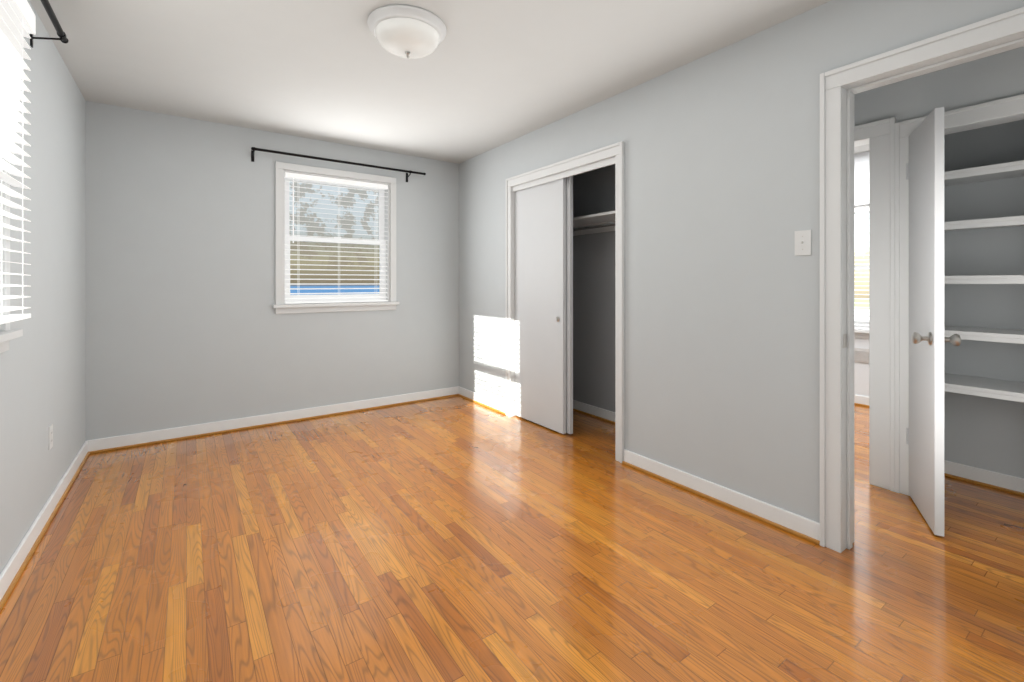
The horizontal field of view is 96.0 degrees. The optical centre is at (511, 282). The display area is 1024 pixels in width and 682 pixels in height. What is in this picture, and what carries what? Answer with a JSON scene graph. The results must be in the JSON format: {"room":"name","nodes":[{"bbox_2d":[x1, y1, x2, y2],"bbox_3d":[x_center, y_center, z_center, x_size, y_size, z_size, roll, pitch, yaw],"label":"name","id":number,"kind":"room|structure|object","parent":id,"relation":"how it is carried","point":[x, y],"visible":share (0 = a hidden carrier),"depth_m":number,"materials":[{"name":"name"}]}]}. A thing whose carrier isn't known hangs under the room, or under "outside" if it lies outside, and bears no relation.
{"room":"empty bedroom","nodes":[
{"label":"empty bedroom","id":0,"kind":"room"},
{"bbox_2d":[0,0,85,573],"bbox_3d":[-1.728,-0.040,1.284,0.200,2.440,5.090,0,0,-35],"label":"wall","id":1,"kind":"structure","parent":0,"point":[42,373],"depth_m":2.28,"materials":[{"name":"paint"}]},
{"bbox_2d":[0,144,22,352],"bbox_3d":[-1.694,-0.380,1.313,0.208,1.275,1.054,0,0,-35],"label":"window frame","id":2,"kind":"structure","parent":1,"relation":"attached to","point":[7,334],"depth_m":1.72,"materials":[{"name":"white wood"}]},
{"bbox_2d":[0,0,35,323],"bbox_3d":[-1.603,-0.457,1.377,0.067,1.184,1.016,0,0,-35],"label":"window blind","id":3,"kind":"object","parent":1,"relation":"attached to","point":[17,20],"visible":1,"depth_m":1.67,"materials":[{"name":"white plastic"}]},
{"bbox_2d":[0,440,91,610],"bbox_3d":[-1.653,1.134,1.373,0.026,0.092,4.450,0,0,-35],"label":"baseboard","id":4,"kind":"structure","parent":1,"relation":"attached to","point":[20,558],"depth_m":2.11,"materials":[{"name":"white wood"}]},
{"bbox_2d":[30,0,68,47],"bbox_3d":[-1.599,-1.110,1.375,0.115,0.100,1.920,0,0,-35],"label":"curtain rod","id":5,"kind":"object","parent":1,"relation":"attached to","point":[61,34],"visible":0.96,"depth_m":2.05,"materials":[{"name":"black metal"}]},
{"bbox_2d":[48,424,52,449],"bbox_3d":[-2.359,0.787,2.358,0.007,0.116,0.070,0,0,-35],"label":"electrical outlet","id":6,"kind":"object","parent":1,"relation":"attached to","point":[50,436],"visible":1,"depth_m":2.34,"materials":[{"name":"white plastic"}]},
{"bbox_2d":[86,101,458,440],"bbox_3d":[-0.553,-0.040,4.995,6.000,2.440,0.200,0,0,-35],"label":"wall","id":7,"kind":"structure","parent":0,"point":[186,325],"depth_m":3.65,"materials":[{"name":"paint"}]},
{"bbox_2d":[92,387,455,453],"bbox_3d":[-1.734,1.134,4.024,2.890,0.092,0.026,0,0,-35],"label":"baseboard","id":8,"kind":"structure","parent":7,"relation":"attached to","point":[191,431],"depth_m":3.77,"materials":[{"name":"white wood"}]},
{"bbox_2d":[285,178,385,301],"bbox_3d":[-1.614,-0.390,4.248,0.905,1.110,0.077,0,0,-35],"label":"window","id":9,"kind":"structure","parent":7,"relation":"in","point":[382,249],"depth_m":4.24,"materials":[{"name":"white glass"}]},
{"bbox_2d":[285,172,387,303],"bbox_3d":[-1.570,-0.383,4.185,0.895,1.119,0.067,0,0,-35],"label":"window blind","id":10,"kind":"object","parent":9,"relation":"attached to","point":[293,176],"visible":0.88,"depth_m":4.15,"materials":[{"name":"white plastic"}]},
{"bbox_2d":[273,161,398,313],"bbox_3d":[-1.588,-0.380,4.211,1.089,1.275,0.208,0,0,-35],"label":"window frame","id":11,"kind":"structure","parent":7,"relation":"attached to","point":[282,307],"depth_m":4.10,"materials":[{"name":"white wood"}]},
{"bbox_2d":[251,147,425,181],"bbox_3d":[-1.490,-1.042,4.151,1.513,0.099,0.099,0,0,-35],"label":"curtain rod","id":12,"kind":"object","parent":7,"relation":"attached to","point":[253,149],"visible":1,"depth_m":4.03,"materials":[{"name":"black metal"}]},
{"bbox_2d":[30,0,868,163],"bbox_3d":[0.723,-1.300,3.014,6.200,0.080,5.090,0,0,-35],"label":"ceiling","id":13,"kind":"structure","parent":0,"point":[484,76],"depth_m":2.61,"materials":[{"name":"paint"}]},
{"bbox_2d":[367,4,446,58],"bbox_3d":[-0.514,-1.183,2.269,0.380,0.154,0.380,0,0,-35],"label":"ceiling light","id":14,"kind":"object","parent":13,"relation":"attached to","point":[407,31],"visible":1,"depth_m":2.17,"materials":[{"name":"white glass"}]},
{"bbox_2d":[0,396,1023,681],"bbox_3d":[0.723,1.210,3.014,6.200,0.060,5.090,0,0,-35],"label":"floor","id":15,"kind":"structure","parent":0,"point":[456,538],"depth_m":1.88,"materials":[{"name":"brown wood"}]},
{"bbox_2d":[573,164,614,411],"bbox_3d":[0.616,-0.040,4.327,0.100,2.440,2.240,0,0,-35],"label":"wall","id":16,"kind":"structure","parent":0,"point":[593,315],"depth_m":4.08,"materials":[{"name":"paint"}]},
{"bbox_2d":[573,211,614,235],"bbox_3d":[0.618,-0.492,3.961,0.320,0.105,1.640,0,0,-35],"label":"closet shelf","id":17,"kind":"object","parent":16,"relation":"attached to","point":[595,223],"visible":0.19,"depth_m":3.87,"materials":[{"name":"wood"}]},
{"bbox_2d":[573,400,614,423],"bbox_3d":[0.552,1.134,3.915,0.480,0.092,1.640,0,0,-35],"label":"baseboard","id":18,"kind":"structure","parent":16,"relation":"attached to","point":[596,412],"depth_m":4.06,"materials":[{"name":"white wood"}]},
{"bbox_2d":[459,0,1023,522],"bbox_3d":[0.771,-0.040,3.084,0.120,2.440,4.450,0,0,-35],"label":"wall","id":19,"kind":"structure","parent":0,"point":[721,278],"depth_m":2.48,"materials":[{"name":"paint"}]},
{"bbox_2d":[456,386,505,414],"bbox_3d":[-0.298,1.134,4.472,0.026,0.092,0.870,0,0,-35],"label":"baseboard","id":20,"kind":"structure","parent":19,"relation":"attached to","point":[495,405],"depth_m":4.45,"materials":[{"name":"white wood"}]},
{"bbox_2d":[506,141,623,462],"bbox_3d":[0.390,0.126,3.602,0.146,2.108,1.345,0,0,-35],"label":"trim","id":21,"kind":"structure","parent":19,"relation":"attached to","point":[612,154],"depth_m":3.29,"materials":[{"name":"white wood"}]},
{"bbox_2d":[622,449,819,544],"bbox_3d":[1.061,1.134,2.548,0.026,0.092,1.150,0,0,-35],"label":"baseboard","id":22,"kind":"structure","parent":19,"relation":"attached to","point":[757,509],"depth_m":2.42,"materials":[{"name":"white wood"}]},
{"bbox_2d":[795,230,810,255],"bbox_3d":[1.350,-0.187,2.144,0.018,0.116,0.070,0,0,-35],"label":"light switch","id":23,"kind":"object","parent":19,"relation":"attached to","point":[802,242],"visible":1,"depth_m":2.14,"materials":[{"name":"white plastic"}]},
{"bbox_2d":[820,7,1023,552],"bbox_3d":[1.733,0.120,1.722,0.172,2.120,0.975,0,0,-35],"label":"door frame","id":24,"kind":"structure","parent":19,"relation":"attached to","point":[840,87],"depth_m":2.03,"materials":[{"name":"white wood"}]},
{"bbox_2d":[843,334,846,347],"bbox_3d":[1.469,0.255,2.033,0.036,0.060,0.002,0,0,-35],"label":"strike plate","id":25,"kind":"object","parent":24,"relation":"attached to","point":[844,340],"visible":1,"depth_m":2.03,"materials":[{"name":"silver metal"}]},
{"bbox_2d":[854,151,868,396],"bbox_3d":[3.194,-0.040,4.794,0.110,2.440,4.450,0,0,-35],"label":"wall","id":26,"kind":"structure","parent":0,"point":[861,191],"depth_m":4.45,"materials":[{"name":"white paint"}]},
{"bbox_2d":[854,211,868,327],"bbox_3d":[3.361,-0.150,4.637,0.077,1.170,0.970,0,0,-35],"label":"east window","id":27,"kind":"structure","parent":26,"relation":"in","point":[860,322],"depth_m":4.52,"materials":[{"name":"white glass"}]},
{"bbox_2d":[854,206,868,329],"bbox_3d":[3.298,-0.142,4.593,0.067,1.179,0.960,0,0,-35],"label":"window blind","id":28,"kind":"object","parent":27,"relation":"attached to","point":[862,209],"depth_m":4.46,"materials":[{"name":"white plastic"}]},
{"bbox_2d":[854,198,868,337],"bbox_3d":[3.324,-0.140,4.611,0.208,1.335,1.154,0,0,-35],"label":"window frame","id":29,"kind":"structure","parent":26,"relation":"attached to","point":[859,333],"depth_m":4.43,"materials":[{"name":"white wood"}]},
{"bbox_2d":[854,348,868,362],"bbox_3d":[3.359,0.695,4.452,0.014,0.130,0.300,0,0,-35],"label":"air vent","id":30,"kind":"object","parent":26,"relation":"in","point":[861,354],"visible":0.29,"depth_m":4.44,"materials":[{"name":"metal"}]},
{"bbox_2d":[854,395,868,406],"bbox_3d":[3.138,1.134,4.755,0.026,0.092,4.450,0,0,-35],"label":"baseboard","id":31,"kind":"structure","parent":26,"relation":"attached to","point":[858,400],"depth_m":4.43,"materials":[{"name":"white wood"}]},
{"bbox_2d":[854,46,1023,125],"bbox_3d":[1.539,-0.040,3.627,0.120,2.440,4.450,0,0,-35],"label":"wall","id":32,"kind":"structure","parent":0,"point":[998,76],"depth_m":2.44,"materials":[{"name":"paint"}]},
{"bbox_2d":[906,107,960,536],"bbox_3d":[2.104,0.178,2.325,0.449,1.979,0.290,0,0,-35],"label":"door","id":33,"kind":"structure","parent":32,"relation":"in","point":[927,338],"depth_m":2.24,"materials":[{"name":"white wood"}]},
{"bbox_2d":[854,94,1023,495],"bbox_3d":[2.121,0.121,2.780,0.146,2.118,1.641,0,0,-35],"label":"door frame","id":34,"kind":"structure","parent":32,"relation":"attached to","point":[878,137],"depth_m":2.61,"materials":[{"name":"white wood"}]},
{"bbox_2d":[944,119,1023,478],"bbox_3d":[2.922,-0.040,2.552,0.100,2.440,1.100,0,0,-35],"label":"wall","id":35,"kind":"structure","parent":0,"point":[986,433],"depth_m":2.69,"materials":[{"name":"paint"}]},
{"bbox_2d":[944,460,1023,495],"bbox_3d":[2.801,1.134,2.614,0.026,0.092,0.660,0,0,-35],"label":"baseboard","id":36,"kind":"structure","parent":35,"relation":"attached to","point":[992,479],"depth_m":2.68,"materials":[{"name":"white wood"}]},
{"bbox_2d":[944,160,1023,402],"bbox_3d":[2.652,-0.009,2.509,0.390,1.213,0.660,0,0,-35],"label":"shelves","id":37,"kind":"object","parent":35,"relation":"attached to","point":[989,388],"visible":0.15,"depth_m":2.46,"materials":[{"name":"white wood"}]},
{"label":"outside","id":38,"kind":"structure","parent":0,"visible":0},
{"bbox_2d":[289,181,378,294],"bbox_3d":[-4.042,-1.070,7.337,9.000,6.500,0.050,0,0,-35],"label":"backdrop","id":39,"kind":"structure","parent":38,"point":[329,228],"depth_m":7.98,"materials":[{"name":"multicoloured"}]},
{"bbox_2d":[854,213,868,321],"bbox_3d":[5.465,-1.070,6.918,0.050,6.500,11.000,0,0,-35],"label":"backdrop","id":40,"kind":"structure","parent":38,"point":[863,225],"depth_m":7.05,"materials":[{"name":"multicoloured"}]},
{"bbox_3d":[0.404,0.165,3.611,0.083,2.030,1.215,0,0,-35],"label":"track rail","id":41,"kind":"object","parent":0,"visible":0},
{"bbox_2d":[515,178,565,433],"bbox_3d":[0.223,0.164,3.831,0.032,2.008,0.640,0,0,-35],"label":"sliding closet door","id":42,"kind":"structure","parent":41,"relation":"hanging from","point":[540,303],"depth_m":3.78,"materials":[{"name":"white wood"}]},
{"bbox_2d":[566,176,572,433],"bbox_3d":[0.277,0.164,3.826,0.032,2.008,0.640,0,0,-35],"label":"sliding closet door","id":43,"kind":"structure","parent":41,"relation":"hanging from","point":[569,305],"depth_m":3.57,"materials":[{"name":"white wood"}]}
]}

